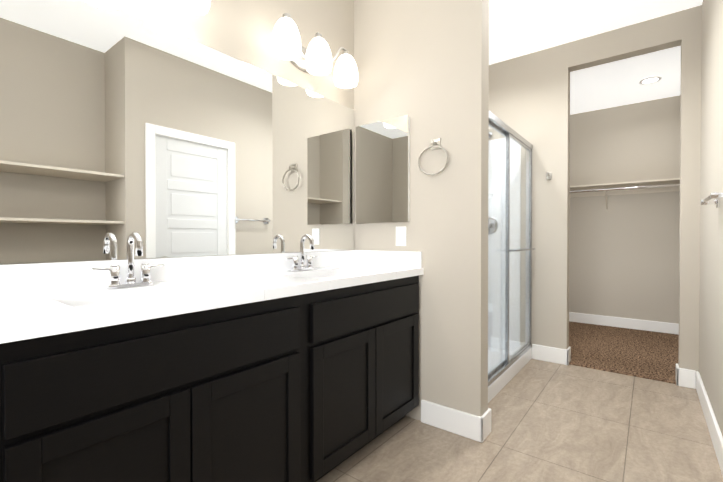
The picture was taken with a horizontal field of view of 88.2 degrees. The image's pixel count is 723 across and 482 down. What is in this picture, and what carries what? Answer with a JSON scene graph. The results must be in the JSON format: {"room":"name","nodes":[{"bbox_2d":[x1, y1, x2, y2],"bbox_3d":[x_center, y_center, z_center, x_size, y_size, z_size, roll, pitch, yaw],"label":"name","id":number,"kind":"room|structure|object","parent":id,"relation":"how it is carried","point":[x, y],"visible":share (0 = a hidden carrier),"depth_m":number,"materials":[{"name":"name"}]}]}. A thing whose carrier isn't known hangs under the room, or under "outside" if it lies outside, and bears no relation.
{"room":"bathroom","nodes":[
{"label":"bathroom","id":0,"kind":"room"},
{"bbox_2d":[0,0,353,264],"bbox_3d":[-0.061,-0.301,2.537,0.110,2.690,6.920,0,1,38],"label":"wall","id":1,"kind":"structure","parent":0,"point":[241,30],"depth_m":1.88,"materials":[{"name":"beige paint"}]},
{"bbox_2d":[0,0,353,263],"bbox_3d":[-0.607,-0.395,1.734,0.006,0.918,1.819,0,1,38],"label":"vanity mirror","id":2,"kind":"object","parent":1,"relation":"attached to","point":[118,126],"visible":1,"depth_m":1.45,"materials":[{"name":"clear glass"}]},
{"bbox_2d":[0,250,355,295],"bbox_3d":[-0.601,0.112,1.734,0.020,0.092,1.832,0,1,38],"label":"backsplash","id":3,"kind":"structure","parent":1,"relation":"attached to","point":[46,277],"depth_m":1.40,"materials":[{"name":"white stone"}]},
{"bbox_2d":[172,0,210,14],"bbox_3d":[-0.826,-1.021,1.289,0.197,0.208,0.602,0,1,38],"label":"sconce","id":4,"kind":"object","parent":1,"relation":"attached to","point":[196,7],"visible":1,"depth_m":1.52,"materials":[{"name":"white glass"}]},
{"bbox_2d":[271,13,357,87],"bbox_3d":[-0.251,-1.028,2.032,0.197,0.208,0.602,0,1,38],"label":"sconce","id":5,"kind":"object","parent":1,"relation":"attached to","point":[315,57],"visible":1,"depth_m":1.96,"materials":[{"name":"white glass"}]},
{"bbox_2d":[354,0,488,420],"bbox_3d":[0.321,-0.299,2.247,0.850,2.690,0.110,0,1,38],"label":"wall","id":6,"kind":"structure","parent":0,"point":[423,65],"depth_m":2.08,"materials":[{"name":"beige paint"}]},
{"bbox_2d":[356,115,409,222],"bbox_3d":[0.125,-0.427,2.310,0.390,0.625,0.027,0,1,38],"label":"mirrored medicine cabinet","id":7,"kind":"object","parent":6,"relation":"attached to","point":[382,171],"visible":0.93,"depth_m":2.29,"materials":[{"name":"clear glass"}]},
{"bbox_2d":[356,250,421,267],"bbox_3d":[0.154,0.107,2.296,0.486,0.092,0.020,0,1,38],"label":"backsplash","id":8,"kind":"structure","parent":6,"relation":"attached to","point":[401,259],"depth_m":2.26,"materials":[{"name":"white stone"}]},
{"bbox_2d":[396,226,405,245],"bbox_3d":[0.236,-0.029,2.239,0.072,0.116,0.008,0,1,38],"label":"electrical outlet plate","id":9,"kind":"object","parent":6,"relation":"attached to","point":[400,236],"visible":1,"depth_m":2.24,"materials":[{"name":"white plastic"}]},
{"bbox_2d":[418,138,448,174],"bbox_3d":[0.404,-0.469,2.080,0.185,0.209,0.049,0,1,38],"label":"towel ring","id":10,"kind":"object","parent":6,"relation":"attached to","point":[435,144],"visible":0.94,"depth_m":2.08,"materials":[{"name":"silver metal"}]},
{"bbox_2d":[421,399,488,442],"bbox_3d":[0.489,0.983,2.049,0.361,0.130,0.016,0,1,38],"label":"baseboard","id":11,"kind":"structure","parent":6,"relation":"attached to","point":[467,425],"depth_m":2.02,"materials":[{"name":"white wood"}]},
{"bbox_2d":[316,359,722,481],"bbox_3d":[0.333,1.087,1.119,2.265,0.060,4.920,0,1,38],"label":"floor","id":12,"kind":"structure","parent":0,"point":[553,422],"depth_m":1.96,"materials":[{"name":"beige tile"}]},
{"bbox_2d":[0,272,418,481],"bbox_3d":[-0.409,0.626,1.591,0.504,0.853,1.830,0,1,38],"label":"bathroom vanity","id":13,"kind":"object","parent":12,"relation":"on","point":[302,365],"depth_m":1.16,"materials":[{"name":"brown wood"}]},
{"bbox_2d":[0,264,423,343],"bbox_3d":[-0.405,0.179,1.583,0.516,0.040,1.832,0,1,38],"label":"countertop","id":14,"kind":"structure","parent":13,"relation":"on","point":[23,315],"depth_m":1.14,"materials":[{"name":"white stone"}]},
{"bbox_2d":[92,232,163,288],"bbox_3d":[-0.799,0.065,1.309,0.107,0.192,0.230,0,1,38],"label":"faucet","id":15,"kind":"object","parent":14,"relation":"on","point":[145,282],"depth_m":1.31,"materials":[{"name":"silver metal"}]},
{"bbox_2d":[285,234,317,270],"bbox_3d":[-0.291,0.059,1.966,0.107,0.192,0.230,0,1,38],"label":"faucet","id":16,"kind":"object","parent":14,"relation":"on","point":[296,266],"depth_m":1.97,"materials":[{"name":"silver metal"}]},
{"bbox_2d":[488,111,534,402],"bbox_3d":[0.779,0.011,2.907,0.768,2.060,1.488,0,1,38],"label":"shower enclosure","id":17,"kind":"object","parent":12,"relation":"on","point":[509,356],"visible":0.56,"depth_m":3.11,"materials":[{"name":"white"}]},
{"bbox_2d":[489,5,701,371],"bbox_3d":[1.686,-0.307,3.214,1.825,2.690,0.110,0,1,38],"label":"wall","id":18,"kind":"structure","parent":0,"point":[529,97],"depth_m":3.14,"materials":[{"name":"beige paint"}]},
{"bbox_2d":[546,172,551,179],"bbox_3d":[1.593,-0.555,3.178,0.040,0.066,0.055,0,1,38],"label":"robe hook","id":19,"kind":"object","parent":18,"relation":"attached to","point":[548,175],"visible":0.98,"depth_m":3.19,"materials":[{"name":"silver metal"}]},
{"bbox_2d":[532,344,570,364],"bbox_3d":[1.624,0.973,3.207,0.284,0.130,0.036,0,1,38],"label":"baseboard","id":20,"kind":"structure","parent":18,"relation":"attached to","point":[539,352],"depth_m":3.18,"materials":[{"name":"white wood"}]},
{"bbox_2d":[489,0,702,64],"bbox_3d":[0.878,-1.680,1.798,2.485,0.080,6.920,0,1,38],"label":"ceiling","id":21,"kind":"structure","parent":0,"point":[518,28],"depth_m":2.77,"materials":[{"name":"white paint"}]},
{"bbox_2d":[569,321,678,383],"bbox_3d":[2.209,1.056,3.903,1.825,0.072,1.780,0,1,38],"label":"floor carpet","id":22,"kind":"object","parent":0,"point":[651,355],"visible":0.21,"depth_m":3.48,"materials":[{"name":"brown carpet"}]},
{"bbox_2d":[569,95,679,323],"bbox_3d":[2.787,-0.320,4.638,2.045,2.690,0.110,0,1,38],"label":"wall","id":23,"kind":"structure","parent":0,"point":[624,256],"depth_m":4.34,"materials":[{"name":"beige paint"}]},
{"bbox_2d":[569,312,676,333],"bbox_3d":[2.748,0.954,4.598,1.825,0.118,0.021,0,1,38],"label":"baseboard","id":24,"kind":"structure","parent":23,"relation":"attached to","point":[655,326],"depth_m":4.34,"materials":[{"name":"white wood"}]},
{"bbox_2d":[570,178,679,208],"bbox_3d":[2.659,-0.513,4.470,1.821,0.278,0.309,0,1,38],"label":"shelf","id":25,"kind":"object","parent":23,"relation":"attached to","point":[648,186],"visible":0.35,"depth_m":4.21,"materials":[{"name":"beige paint"}]},
{"bbox_2d":[570,46,680,114],"bbox_3d":[2.237,-1.618,3.914,1.825,0.079,1.690,0,1,38],"label":"ceiling","id":26,"kind":"structure","parent":0,"point":[609,85],"depth_m":3.71,"materials":[{"name":"white paint"}]},
{"bbox_2d":[639,76,660,83],"bbox_3d":[2.828,-1.571,3.653,0.174,0.008,0.174,0,1,38],"label":"recessed light","id":27,"kind":"object","parent":26,"relation":"in","point":[649,80],"visible":1,"depth_m":3.65,"materials":[{"name":"white"}]},
{"bbox_2d":[699,0,722,435],"bbox_3d":[1.677,-0.290,1.262,0.550,2.690,6.810,0,1,38],"label":"wall","id":28,"kind":"structure","parent":0,"point":[711,304],"depth_m":2.11,"materials":[{"name":"beige paint"}]},
{"bbox_2d":[689,369,722,475],"bbox_3d":[1.962,0.983,2.125,0.040,0.130,1.295,0,1,38],"label":"baseboard","id":29,"kind":"structure","parent":28,"relation":"attached to","point":[695,381],"depth_m":2.06,"materials":[{"name":"white wood"}]},
{"bbox_2d":[700,192,722,207],"bbox_3d":[1.670,-0.199,1.761,0.069,0.064,0.454,0,1,38],"label":"towel bar","id":30,"kind":"object","parent":28,"relation":"attached to","point":[710,199],"visible":1,"depth_m":1.80,"materials":[{"name":"silver metal"}]}
]}

